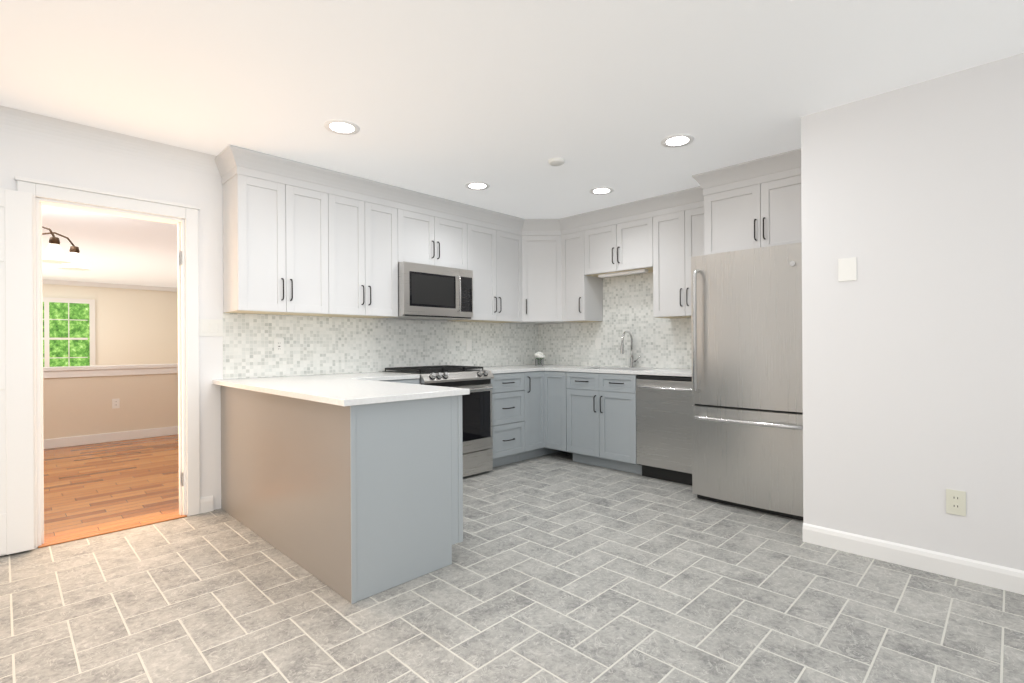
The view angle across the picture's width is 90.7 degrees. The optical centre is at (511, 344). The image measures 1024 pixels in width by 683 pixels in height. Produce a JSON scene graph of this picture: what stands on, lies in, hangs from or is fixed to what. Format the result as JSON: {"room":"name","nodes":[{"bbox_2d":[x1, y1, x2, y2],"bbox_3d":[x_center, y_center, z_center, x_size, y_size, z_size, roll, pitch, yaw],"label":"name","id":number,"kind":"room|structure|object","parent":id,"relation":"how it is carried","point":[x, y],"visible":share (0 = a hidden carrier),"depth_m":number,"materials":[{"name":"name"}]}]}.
{"room":"kitchen","nodes":[
{"label":"kitchen","id":0,"kind":"room"},
{"bbox_2d":[42,206,177,365],"bbox_3d":[-6.549,0.158,5.752,9.180,3.060,7.200,0,0,45],"label":"wall","id":1,"kind":"structure","parent":0,"point":[128,282],"depth_m":9.77,"materials":[{"name":"white paint"}]},
{"bbox_2d":[42,226,90,270],"bbox_3d":[-4.158,-0.936,4.290,0.894,0.700,0.913,0,0,45],"label":"chandelier","id":2,"kind":"object","parent":1,"relation":"hanging from","point":[55,253],"visible":0.48,"depth_m":4.28,"materials":[{"name":"white glass"}]},
{"bbox_2d":[43,297,94,366],"bbox_3d":[-9.131,-0.116,9.453,0.100,1.580,2.070,0,0,45],"label":"window","id":3,"kind":"structure","parent":1,"relation":"in","point":[68,331],"depth_m":9.87,"materials":[{"name":"white painted wood"},{"name":"clear glass"}]},
{"bbox_2d":[43,364,177,448],"bbox_3d":[-5.941,0.722,5.154,0.180,0.925,7.000,0,0,45],"label":"wall","id":4,"kind":"structure","parent":0,"point":[77,406],"depth_m":6.12,"materials":[{"name":"beige paint"}]},
{"bbox_2d":[112,398,119,408],"bbox_3d":[-4.839,0.718,6.174,0.008,0.118,0.072,0,0,45],"label":"outlet","id":5,"kind":"object","parent":4,"relation":"attached to","point":[115,403],"visible":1,"depth_m":6.17,"materials":[{"name":"white plastic"}]},
{"bbox_2d":[0,132,534,509],"bbox_3d":[-2.190,-0.069,3.547,0.120,2.460,7.240,0,0,45],"label":"wall","id":6,"kind":"structure","parent":0,"point":[30,158],"depth_m":3.46,"materials":[{"name":"white paint"}]},
{"bbox_2d":[0,188,33,555],"bbox_3d":[-2.982,0.150,2.595,0.040,2.008,0.760,0,0,45],"label":"door leaf","id":7,"kind":"structure","parent":6,"relation":"in","point":[16,415],"depth_m":2.80,"materials":[{"name":"white wood"}]},
{"bbox_2d":[14,176,199,548],"bbox_3d":[-2.517,0.108,3.210,0.177,2.110,0.910,0,0,45],"label":"door frame","id":8,"kind":"structure","parent":6,"relation":"attached to","point":[188,359],"depth_m":3.35,"materials":[{"name":"white wood"}]},
{"bbox_2d":[180,251,182,485],"bbox_3d":[-2.245,0.162,3.432,0.041,1.590,0.010,0,0,45],"label":"hinge","id":9,"kind":"object","parent":8,"relation":"attached to","point":[181,264],"visible":1,"depth_m":3.42,"materials":[{"name":"silver metal"}]},
{"bbox_2d":[0,105,221,177],"bbox_3d":[-3.301,-1.236,2.267,0.110,0.110,3.628,0,0,45],"label":"crown molding","id":10,"kind":"structure","parent":6,"relation":"attached to","point":[39,127],"depth_m":3.10,"materials":[{"name":"white paint"}]},
{"bbox_2d":[199,319,222,335],"bbox_3d":[-2.102,-0.119,3.544,0.008,0.118,0.165,0,0,45],"label":"light switch","id":11,"kind":"object","parent":6,"relation":"attached to","point":[210,327],"visible":1,"depth_m":3.54,"materials":[{"name":"white plastic"}]},
{"bbox_2d":[222,174,337,316],"bbox_3d":[-1.702,-0.687,3.726,0.323,0.910,0.687,0,0,45],"label":"upper cabinet","id":12,"kind":"object","parent":6,"relation":"attached to","point":[291,250],"depth_m":3.57,"materials":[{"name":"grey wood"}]},
{"bbox_2d":[338,196,401,317],"bbox_3d":[-1.307,-0.689,4.125,0.323,0.910,0.664,0,0,45],"label":"upper cabinet","id":13,"kind":"object","parent":6,"relation":"attached to","point":[369,234],"depth_m":4.05,"materials":[{"name":"grey wood"}]},
{"bbox_2d":[223,313,538,378],"bbox_3d":[-0.868,0.002,4.791,0.008,0.471,3.371,0,0,45],"label":"backsplash","id":14,"kind":"structure","parent":6,"relation":"attached to","point":[316,345],"depth_m":4.34,"materials":[{"name":"tile"}]},
{"bbox_2d":[274,338,283,353],"bbox_3d":[-1.778,0.009,3.857,0.009,0.118,0.072,0,0,45],"label":"outlet","id":15,"kind":"object","parent":14,"relation":"attached to","point":[278,345],"visible":1,"depth_m":3.85,"materials":[{"name":"white plastic"}]},
{"bbox_2d":[466,340,471,350],"bbox_3d":[-0.442,0.006,5.208,0.008,0.118,0.072,0,0,45],"label":"outlet","id":16,"kind":"object","parent":14,"relation":"attached to","point":[468,345],"visible":1,"depth_m":5.20,"materials":[{"name":"white plastic"}]},
{"bbox_2d":[402,210,469,269],"bbox_3d":[-0.807,-0.922,4.632,0.323,0.450,0.762,0,0,45],"label":"upper cabinet","id":17,"kind":"object","parent":6,"relation":"attached to","point":[426,239],"depth_m":4.52,"materials":[{"name":"grey wood"}]},
{"bbox_2d":[390,261,472,319],"bbox_3d":[-0.757,-0.468,4.586,0.453,0.451,0.756,0,0,45],"label":"microwave","id":18,"kind":"object","parent":17,"relation":"attached to","point":[429,292],"visible":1,"depth_m":4.42,"materials":[{"name":"silver metal"}]},
{"bbox_2d":[447,224,521,322],"bbox_3d":[-0.269,-0.696,5.173,0.323,0.910,0.761,0,0,45],"label":"upper cabinet","id":19,"kind":"object","parent":6,"relation":"attached to","point":[495,255],"depth_m":5.06,"materials":[{"name":"grey wood"}]},
{"bbox_2d":[511,235,576,323],"bbox_3d":[0.313,-0.699,5.552,0.619,0.910,0.619,0,0,45],"label":"upper cabinet","id":20,"kind":"object","parent":6,"relation":"attached to","point":[541,283],"visible":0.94,"depth_m":5.33,"materials":[{"name":"grey wood"}]},
{"bbox_2d":[0,434,1023,682],"bbox_3d":[-1.665,1.185,2.065,10.540,0.067,8.620,0,0,45],"label":"floor","id":21,"kind":"structure","parent":0,"point":[563,567],"depth_m":2.26,"materials":[{"name":"grey tile"}]},
{"bbox_2d":[221,386,462,603],"bbox_3d":[-1.144,0.713,3.158,1.902,0.883,0.698,0,0,45],"label":"base cabinet","id":22,"kind":"object","parent":21,"relation":"on","point":[353,504],"visible":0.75,"depth_m":2.52,"materials":[{"name":"grey wood"}]},
{"bbox_2d":[384,378,419,383],"bbox_3d":[-1.173,0.713,4.035,0.628,0.884,0.614,0,0,45],"label":"base cabinet","id":23,"kind":"object","parent":21,"relation":"on","point":[411,381],"depth_m":3.96,"materials":[{"name":"grey"}]},
{"bbox_2d":[213,374,469,405],"bbox_3d":[-1.162,0.255,3.121,1.934,0.030,0.717,0,0,45],"label":"countertop","id":24,"kind":"structure","parent":23,"relation":"on","point":[349,389],"depth_m":2.76,"materials":[{"name":"white stone"}]},
{"bbox_2d":[337,372,419,379],"bbox_3d":[-1.164,0.255,4.042,0.637,0.030,0.584,0,0,45],"label":"countertop","id":25,"kind":"structure","parent":23,"relation":"on","point":[392,376],"depth_m":4.00,"materials":[{"name":"white stone"}]},
{"bbox_2d":[381,365,493,476],"bbox_3d":[-0.651,0.676,4.488,0.713,0.952,0.754,0,0,45],"label":"range","id":26,"kind":"object","parent":21,"relation":"on","point":[477,426],"visible":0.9,"depth_m":4.39,"materials":[{"name":"silver metal"}]},
{"bbox_2d":[491,372,523,466],"bbox_3d":[-0.239,0.707,4.979,0.628,0.884,0.514,0,0,45],"label":"base cabinet","id":27,"kind":"object","parent":21,"relation":"on","point":[508,388],"depth_m":4.75,"materials":[{"name":"grey wood"}]},
{"bbox_2d":[478,364,544,373],"bbox_3d":[-0.165,0.249,5.051,0.636,0.030,0.718,0,0,45],"label":"countertop","id":28,"kind":"structure","parent":27,"relation":"on","point":[516,368],"depth_m":4.98,"materials":[{"name":"white stone"}]},
{"bbox_2d":[524,371,543,459],"bbox_3d":[0.022,0.705,5.214,0.668,0.884,0.304,0,0,45],"label":"base cabinet","id":29,"kind":"object","parent":21,"relation":"on","point":[529,416],"depth_m":5.01,"materials":[{"name":"grey wood"}]},
{"bbox_2d":[544,371,567,454],"bbox_3d":[0.516,0.702,5.108,0.304,0.884,0.360,0,0,45],"label":"base cabinet","id":30,"kind":"object","parent":21,"relation":"on","point":[555,416],"depth_m":5.01,"materials":[{"name":"grey wood"}]},
{"bbox_2d":[545,365,691,376],"bbox_3d":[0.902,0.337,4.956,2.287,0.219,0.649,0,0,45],"label":"countertop","id":31,"kind":"structure","parent":30,"relation":"on","point":[566,368],"depth_m":4.66,"materials":[{"name":"white stone"}]},
{"bbox_2d":[535,352,544,365],"bbox_3d":[0.304,0.153,5.596,0.146,0.154,0.143,0,0,45],"label":"vase","id":32,"kind":"object","parent":31,"relation":"on","point":[539,360],"visible":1,"depth_m":5.56,"materials":[{"name":"clear glass"}]},
{"bbox_2d":[620,331,639,367],"bbox_3d":[1.160,0.043,4.947,0.127,0.364,0.225,0,0,45],"label":"faucet","id":33,"kind":"object","parent":31,"relation":"on","point":[632,361],"visible":0.98,"depth_m":5.00,"materials":[{"name":"silver metal"}]},
{"bbox_2d":[566,372,641,474],"bbox_3d":[1.008,0.699,4.843,0.764,0.883,0.663,0,0,45],"label":"base cabinet","id":34,"kind":"object","parent":21,"relation":"on","point":[601,417],"visible":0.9,"depth_m":4.61,"materials":[{"name":"grey wood"}]},
{"bbox_2d":[636,375,694,485],"bbox_3d":[1.475,0.701,4.339,0.602,0.876,0.665,0,0,45],"label":"dishwasher","id":35,"kind":"object","parent":21,"relation":"on","point":[664,404],"visible":0.56,"depth_m":4.18,"materials":[{"name":"silver metal"}]},
{"bbox_2d":[691,242,802,520],"bbox_3d":[1.882,0.241,3.728,0.810,1.790,0.936,0,0,45],"label":"fridge","id":36,"kind":"object","parent":21,"relation":"on","point":[747,381],"visible":0.58,"depth_m":3.44,"materials":[{"name":"silver metal"}]},
{"bbox_2d":[0,0,1023,218],"bbox_3d":[0.155,-1.363,1.218,6.740,0.100,7.240,0,0,45],"label":"ceiling","id":37,"kind":"structure","parent":0,"point":[506,100],"depth_m":2.46,"materials":[{"name":"white paint"}]},
{"bbox_2d":[324,120,359,134],"bbox_3d":[-1.020,-1.302,3.032,0.208,0.005,0.208,0,0,45],"label":"recessed light","id":38,"kind":"object","parent":37,"relation":"in","point":[342,127],"visible":1,"depth_m":3.03,"materials":[{"name":"white plastic"}]},
{"bbox_2d":[465,182,489,189],"bbox_3d":[-0.284,-1.307,4.162,0.208,0.005,0.208,0,0,45],"label":"recessed light","id":39,"kind":"object","parent":37,"relation":"in","point":[477,185],"visible":1,"depth_m":4.15,"materials":[{"name":"white plastic"}]},
{"bbox_2d":[215,145,800,235],"bbox_3d":[0.100,-1.231,3.562,3.119,0.159,3.121,0,0,45],"label":"crown molding","id":40,"kind":"structure","parent":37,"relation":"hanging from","point":[231,161],"depth_m":4.03,"materials":[{"name":"grey wood"}]},
{"bbox_2d":[548,158,564,165],"bbox_3d":[0.317,-1.303,3.607,0.120,0.021,0.120,0,0,45],"label":"smoke detector","id":41,"kind":"object","parent":37,"relation":"attached to","point":[556,161],"visible":1,"depth_m":3.58,"materials":[{"name":"white plastic"}]},
{"bbox_2d":[589,187,613,194],"bbox_3d":[0.764,-1.313,4.317,0.208,0.005,0.208,0,0,45],"label":"recessed light","id":42,"kind":"object","parent":37,"relation":"in","point":[601,190],"visible":0.96,"depth_m":4.30,"materials":[{"name":"white"}]},
{"bbox_2d":[661,134,694,147],"bbox_3d":[1.069,-1.315,3.265,0.208,0.005,0.208,0,0,45],"label":"recessed light","id":43,"kind":"object","parent":37,"relation":"in","point":[677,140],"visible":1,"depth_m":3.25,"materials":[{"name":"white plastic"}]},
{"bbox_2d":[545,272,678,368],"bbox_3d":[1.468,-0.091,4.936,3.125,2.460,0.120,0,0,45],"label":"wall","id":44,"kind":"structure","parent":0,"point":[582,322],"depth_m":5.23,"materials":[{"name":"white paint"}]},
{"bbox_2d":[561,231,602,322],"bbox_3d":[0.738,-0.702,5.340,0.304,0.910,0.323,0,0,45],"label":"upper cabinet","id":45,"kind":"object","parent":44,"relation":"attached to","point":[582,296],"depth_m":5.23,"materials":[{"name":"grey wood"}]},
{"bbox_2d":[539,273,691,368],"bbox_3d":[1.138,-0.239,5.171,2.250,0.929,0.008,0,0,45],"label":"backsplash","id":46,"kind":"structure","parent":44,"relation":"attached to","point":[627,300],"depth_m":5.16,"materials":[{"name":"tile"}]},
{"bbox_2d":[595,338,600,348],"bbox_3d":[0.917,-0.015,5.378,0.072,0.118,0.008,0,0,45],"label":"light switch","id":47,"kind":"object","parent":46,"relation":"attached to","point":[597,343],"visible":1,"depth_m":5.38,"materials":[{"name":"white plastic"}]},
{"bbox_2d":[585,217,652,278],"bbox_3d":[1.117,-0.934,4.963,0.764,0.450,0.323,0,0,45],"label":"upper cabinet","id":48,"kind":"object","parent":44,"relation":"attached to","point":[626,248],"depth_m":4.83,"materials":[{"name":"grey wood"}]},
{"bbox_2d":[649,207,700,318],"bbox_3d":[1.607,-0.707,4.480,0.609,0.910,0.323,0,0,45],"label":"upper cabinet","id":49,"kind":"object","parent":44,"relation":"attached to","point":[665,248],"depth_m":4.44,"materials":[{"name":"grey wood"}]},
{"bbox_2d":[801,53,1023,570],"bbox_3d":[3.352,-0.102,2.220,3.375,2.460,1.330,0,0,45],"label":"wall","id":50,"kind":"structure","parent":0,"point":[912,198],"depth_m":2.56,"materials":[{"name":"white paint"}]},
{"bbox_2d":[701,175,801,255],"bbox_3d":[2.010,-0.915,3.864,0.830,0.500,0.628,0,0,45],"label":"upper cabinet","id":51,"kind":"object","parent":50,"relation":"attached to","point":[766,214],"depth_m":3.68,"materials":[{"name":"grey wood"}]},
{"bbox_2d":[838,257,856,281],"bbox_3d":[1.840,-0.413,2.773,0.085,0.125,0.005,0,0,45],"label":"door chime","id":52,"kind":"object","parent":50,"relation":"attached to","point":[847,269],"visible":1,"depth_m":2.77,"materials":[{"name":"white plastic"}]},
{"bbox_2d":[946,489,965,515],"bbox_3d":[2.162,0.768,2.461,0.072,0.118,0.008,0,0,45],"label":"outlet","id":53,"kind":"object","parent":50,"relation":"attached to","point":[955,502],"visible":1,"depth_m":2.46,"materials":[{"name":"white plastic"}]},
{"bbox_3d":[-0.262,-0.080,0.704,6.620,2.460,5.910,0,0,45],"label":"wall","id":54,"kind":"structure","parent":0,"visible":0},
{"bbox_2d":[803,523,1023,594],"bbox_3d":[2.885,1.078,1.741,3.375,0.105,0.015,0,0,45],"label":"baseboard","id":55,"kind":"structure","parent":54,"relation":"attached to","point":[984,573],"depth_m":2.55,"materials":[{"name":"white wood"}]}
]}

